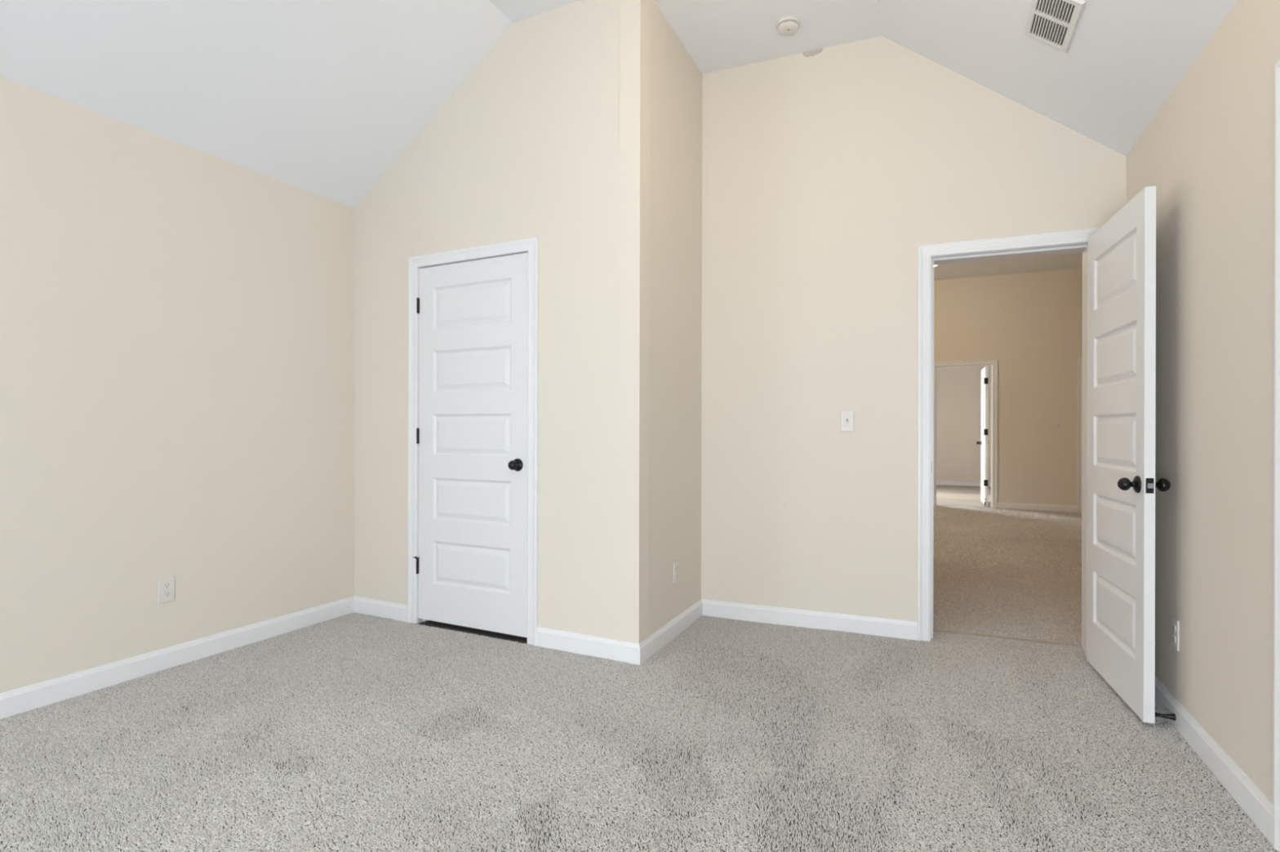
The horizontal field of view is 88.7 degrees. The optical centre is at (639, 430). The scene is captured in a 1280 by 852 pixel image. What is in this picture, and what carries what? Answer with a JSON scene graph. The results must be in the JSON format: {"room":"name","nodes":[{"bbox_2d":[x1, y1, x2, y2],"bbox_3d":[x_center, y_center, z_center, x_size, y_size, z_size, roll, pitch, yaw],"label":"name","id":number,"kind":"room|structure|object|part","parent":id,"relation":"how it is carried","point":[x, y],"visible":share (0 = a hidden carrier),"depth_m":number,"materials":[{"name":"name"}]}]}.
{"room":"empty bedroom","nodes":[
{"label":"empty bedroom","id":0,"kind":"room"},
{"bbox_2d":[0,76,355,693],"bbox_3d":[-2.625,-0.123,2.318,0.111,2.486,5.826,0,0,25],"label":"wall","id":1,"kind":"structure","parent":0,"point":[177,320],"depth_m":3.01,"materials":[{"name":"beige paint"}]},
{"bbox_2d":[158,576,174,603],"bbox_3d":[-2.210,0.741,3.055,0.009,0.115,0.070,0,0,25],"label":"wall outlet","id":2,"kind":"object","parent":1,"relation":"attached to","point":[166,584],"visible":1,"depth_m":3.05,"materials":[{"name":"beige plastic"}]},
{"bbox_2d":[162,582,170,588],"bbox_3d":[-2.208,0.722,3.054,0.003,0.027,0.034,0,0,25],"label":"receptacle","id":3,"kind":"object","parent":2,"relation":"attached to","point":[165,584],"depth_m":3.05,"materials":[{"name":"beige plastic"}]},
{"bbox_2d":[162,591,170,597],"bbox_3d":[-2.208,0.761,3.054,0.003,0.027,0.034,0,0,25],"label":"receptacle","id":4,"kind":"object","parent":2,"relation":"attached to","point":[165,593],"depth_m":3.05,"materials":[{"name":"beige plastic"}]},
{"bbox_2d":[0,595,354,719],"bbox_3d":[-2.788,1.061,1.840,0.016,0.098,4.826,0,0,25],"label":"baseboard","id":5,"kind":"structure","parent":1,"relation":"attached to","point":[25,699],"depth_m":3.01,"materials":[{"name":"white paint"}]},
{"bbox_2d":[0,0,513,208],"bbox_3d":[-2.108,-1.776,2.040,1.448,1.022,6.050,0,0,25],"label":"ceiling","id":6,"kind":"structure","parent":0,"point":[322,98],"depth_m":3.06,"materials":[{"name":"white paint"}]},
{"bbox_2d":[354,0,650,643],"bbox_3d":[-0.852,-0.519,3.627,1.962,3.288,0.110,0,0,27],"label":"wall","id":7,"kind":"structure","parent":0,"point":[527,146],"depth_m":3.37,"materials":[{"name":"beige paint"}]},
{"bbox_2d":[354,595,407,622],"bbox_3d":[-1.552,1.064,3.910,0.463,0.098,0.015,0,0,27],"label":"baseboard","id":8,"kind":"structure","parent":7,"relation":"attached to","point":[381,609],"depth_m":3.90,"materials":[{"name":"white paint"}]},
{"bbox_2d":[413,252,528,637],"bbox_3d":[-0.959,0.074,3.603,0.820,2.021,0.102,0,0,27],"label":"door","id":9,"kind":"structure","parent":7,"relation":"in","point":[472,432],"depth_m":3.60,"materials":[{"name":"white paint"}]},
{"bbox_3d":[-0.666,0.180,3.423,0.051,0.051,0.046,0,0,27],"label":"knob","id":10,"kind":"part","parent":9,"relation":"part of","materials":[{"name":"black metal"}]},
{"bbox_2d":[407,237,538,645],"bbox_3d":[-0.913,0.056,3.647,0.911,2.118,0.129,0,0,27],"label":"door frame","id":11,"kind":"structure","parent":7,"relation":"attached to","point":[530,245],"depth_m":3.52,"materials":[{"name":"white paint"}]},
{"bbox_2d":[536,626,639,665],"bbox_3d":[-0.265,1.067,3.257,0.602,0.098,0.015,0,0,27],"label":"baseboard","id":12,"kind":"structure","parent":7,"relation":"attached to","point":[563,641],"depth_m":3.25,"materials":[{"name":"white paint"}]},
{"bbox_2d":[0,484,1279,851],"bbox_3d":[2.481,1.158,5.902,6.800,0.090,17.000,0,0,25],"label":"floor","id":13,"kind":"structure","parent":0,"point":[429,623],"depth_m":2.17,"materials":[{"name":"carpet"}]},
{"bbox_2d":[0,612,1278,851],"bbox_3d":[-0.246,1.110,2.432,4.135,0.014,3.822,0,0,25],"label":"carpet","id":14,"kind":"object","parent":13,"relation":"on","point":[344,621],"visible":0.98,"depth_m":2.28,"materials":[{"name":"grey carpet"}]},
{"bbox_2d":[933,505,1081,646],"bbox_3d":[3.746,1.114,6.438,3.468,0.026,6.838,0,0,25],"label":"carpet","id":15,"kind":"object","parent":13,"relation":"on","point":[981,540],"visible":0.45,"depth_m":5.20,"materials":[{"name":"beige carpet"}]},
{"bbox_2d":[617,0,702,644],"bbox_3d":[0.140,-0.517,3.582,0.110,3.288,0.934,0,0,24],"label":"wall","id":16,"kind":"structure","parent":0,"point":[676,79],"depth_m":3.40,"materials":[{"name":"beige paint"}]},
{"bbox_2d":[639,599,702,664],"bbox_3d":[0.186,1.068,3.541,0.015,0.098,0.928,0,0,24],"label":"baseboard","id":17,"kind":"structure","parent":16,"relation":"attached to","point":[668,632],"depth_m":3.46,"materials":[{"name":"white paint"}]},
{"bbox_2d":[673,560,678,583],"bbox_3d":[0.198,0.769,3.573,0.009,0.115,0.070,0,0,24],"label":"wall outlet","id":18,"kind":"object","parent":16,"relation":"attached to","point":[675,563],"visible":1,"depth_m":3.56,"materials":[{"name":"beige plastic"}]},
{"bbox_2d":[488,0,881,74],"bbox_3d":[-0.686,-2.223,1.318,1.921,0.120,5.920,0,0,25],"label":"ceiling","id":19,"kind":"structure","parent":0,"point":[717,35],"depth_m":3.46,"materials":[{"name":"white paint"}]},
{"bbox_2d":[775,15,800,35],"bbox_3d":[0.784,-2.138,3.467,0.129,0.042,0.129,0,0,25],"label":"smoke detector","id":20,"kind":"object","parent":19,"relation":"attached to","point":[787,25],"visible":1,"depth_m":3.44,"materials":[{"name":"beige plastic"}]},
{"bbox_2d":[701,35,1126,622],"bbox_3d":[1.435,-0.513,3.590,2.248,3.288,0.116,0,0,22],"label":"wall","id":21,"kind":"structure","parent":0,"point":[826,172],"depth_m":3.66,"materials":[{"name":"beige paint"}]},
{"bbox_2d":[701,599,917,640],"bbox_3d":[0.926,1.070,3.729,1.209,0.098,0.015,0,0,23],"label":"baseboard","id":22,"kind":"structure","parent":21,"relation":"attached to","point":[890,628],"depth_m":3.70,"materials":[{"name":"white paint"}]},
{"bbox_2d":[840,410,853,431],"bbox_3d":[1.151,-0.053,3.636,0.070,0.115,0.016,0,0,22],"label":"light switch","id":23,"kind":"object","parent":21,"relation":"attached to","point":[846,416],"visible":1,"depth_m":3.64,"materials":[{"name":"beige plastic"}]},
{"bbox_2d":[917,227,1100,655],"bbox_3d":[1.916,0.067,3.427,0.851,2.109,0.217,0,0,23],"label":"door frame","id":24,"kind":"structure","parent":21,"relation":"attached to","point":[925,251],"depth_m":3.47,"materials":[{"name":"white paint"}]},
{"bbox_2d":[1086,186,1170,723],"bbox_3d":[2.038,0.090,2.794,0.169,2.016,0.732,0,0,20],"label":"door","id":25,"kind":"structure","parent":21,"relation":"in","point":[1122,484],"depth_m":2.67,"materials":[{"name":"white paint"}]},
{"bbox_3d":[1.878,0.207,2.538,0.046,0.051,0.051,0,0,20],"label":"knob","id":26,"kind":"part","parent":25,"relation":"part of","materials":[{"name":"black metal"}]},
{"bbox_3d":[1.916,0.207,2.460,0.025,0.057,0.003,0,0,20],"label":"latch plate","id":27,"kind":"part","parent":25,"relation":"part of","materials":[{"name":"metal"}]},
{"bbox_3d":[1.994,0.207,2.495,0.046,0.051,0.051,0,0,20],"label":"knob","id":28,"kind":"part","parent":25,"relation":"part of","materials":[{"name":"black metal"}]},
{"bbox_2d":[936,365,991,482],"bbox_3d":[5.773,-0.244,13.800,4.200,2.770,0.100,0,0,25],"label":"wall","id":29,"kind":"structure","parent":0,"point":[958,402],"depth_m":13.38,"materials":[{"name":"beige paint"}]},
{"bbox_2d":[936,480,991,486],"bbox_3d":[5.746,1.082,13.748,4.200,0.098,0.014,0,0,25],"label":"baseboard","id":30,"kind":"structure","parent":29,"relation":"attached to","point":[938,482],"depth_m":13.37,"materials":[{"name":"white paint"}]},
{"bbox_2d":[933,267,1082,505],"bbox_3d":[4.322,-0.557,9.911,6.800,3.390,0.120,0,0,25],"label":"wall","id":31,"kind":"structure","parent":0,"point":[1031,323],"depth_m":9.31,"materials":[{"name":"beige paint"}]},
{"bbox_2d":[933,360,997,508],"bbox_3d":[4.787,0.051,9.688,0.877,2.155,0.137,0,0,25],"label":"door frame","id":32,"kind":"structure","parent":31,"relation":"attached to","point":[994,362],"depth_m":9.50,"materials":[{"name":"white paint"}]},
{"bbox_2d":[976,366,988,505],"bbox_3d":[5.248,0.075,9.976,0.169,2.054,0.728,0,0,23],"label":"door","id":33,"kind":"structure","parent":31,"relation":"in","point":[984,442],"depth_m":9.81,"materials":[{"name":"white paint"}]},
{"bbox_2d":[1022,480,1028,488],"bbox_3d":[5.487,0.763,9.305,0.070,0.115,0.009,0,0,25],"label":"wall outlet","id":34,"kind":"object","parent":31,"relation":"attached to","point":[1025,483],"visible":1,"depth_m":9.30,"materials":[{"name":"beige plastic"}]},
{"bbox_2d":[997,502,1077,512],"bbox_3d":[5.602,1.082,9.249,0.977,0.098,0.014,0,0,25],"label":"baseboard","id":35,"kind":"structure","parent":31,"relation":"attached to","point":[1054,508],"depth_m":9.24,"materials":[{"name":"white paint"}]},
{"bbox_2d":[1055,422,1061,430],"bbox_3d":[5.843,-0.069,9.139,0.070,0.115,0.016,0,0,25],"label":"light switch","id":36,"kind":"object","parent":31,"relation":"attached to","point":[1058,424],"visible":1,"depth_m":9.14,"materials":[{"name":"beige plastic"}]},
{"bbox_2d":[1077,356,1082,512],"bbox_3d":[6.454,0.058,8.858,0.895,2.147,0.017,0,0,25],"label":"door frame","id":37,"kind":"structure","parent":31,"relation":"attached to","point":[1079,359],"depth_m":9.03,"materials":[{"name":"white paint"}]},
{"bbox_2d":[933,253,1082,280],"bbox_3d":[2.912,-2.306,6.824,7.000,0.100,6.910,0,0,25],"label":"ceiling","id":38,"kind":"structure","parent":0,"point":[1067,261],"depth_m":8.97,"materials":[{"name":"white paint"}]},
{"bbox_2d":[877,0,1237,155],"bbox_3d":[0.739,-1.746,0.709,1.339,1.066,6.000,0,0,25],"label":"ceiling","id":39,"kind":"structure","parent":0,"point":[1124,59],"depth_m":2.84,"materials":[{"name":"white paint"}]},
{"bbox_2d":[1024,0,1085,53],"bbox_3d":[1.641,-1.636,2.601,0.159,0.123,0.352,0,0,24],"label":"ceiling vent","id":40,"kind":"object","parent":39,"relation":"in","point":[1054,24],"visible":1,"depth_m":2.61,"materials":[{"name":"white metal"}]},
{"bbox_2d":[1126,0,1279,804],"bbox_3d":[1.229,-0.098,0.505,0.111,2.455,5.741,0,0,24],"label":"wall","id":41,"kind":"structure","parent":0,"point":[1208,153],"depth_m":2.13,"materials":[{"name":"beige paint"}]},
{"bbox_2d":[1171,616,1179,651],"bbox_3d":[2.045,0.775,2.502,0.009,0.115,0.070,0,0,24],"label":"wall outlet","id":42,"kind":"object","parent":41,"relation":"attached to","point":[1175,623],"visible":1,"depth_m":2.49,"materials":[{"name":"beige plastic"}]},
{"bbox_2d":[1172,624,1175,632],"bbox_3d":[2.042,0.755,2.503,0.003,0.027,0.034,0,0,24],"label":"receptacle","id":43,"kind":"object","parent":42,"relation":"attached to","point":[1173,625],"depth_m":2.50,"materials":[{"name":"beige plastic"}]},
{"bbox_2d":[1172,634,1175,643],"bbox_3d":[2.042,0.794,2.503,0.003,0.027,0.034,0,0,24],"label":"receptacle","id":44,"kind":"object","parent":42,"relation":"attached to","point":[1173,635],"depth_m":2.50,"materials":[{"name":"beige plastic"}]},
{"bbox_2d":[1155,676,1273,844],"bbox_3d":[2.021,1.073,2.458,0.015,0.098,1.527,0,0,24],"label":"baseboard","id":45,"kind":"structure","parent":41,"relation":"attached to","point":[1249,797],"depth_m":2.09,"materials":[{"name":"white paint"}]},
{"bbox_2d":[1155,711,1176,720],"bbox_3d":[1.988,1.082,2.486,0.071,0.025,0.025,0,0,24],"label":"door stop","id":46,"kind":"object","parent":45,"relation":"attached to","point":[1172,716],"visible":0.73,"depth_m":2.48,"materials":[{"name":"black metal"}]},
{"bbox_2d":[1272,59,1279,851],"bbox_3d":[1.538,0.066,1.362,0.018,2.106,0.872,0,0,24],"label":"door frame","id":47,"kind":"structure","parent":41,"relation":"attached to","point":[1276,818],"depth_m":1.75,"materials":[{"name":"white paint"}]}
]}

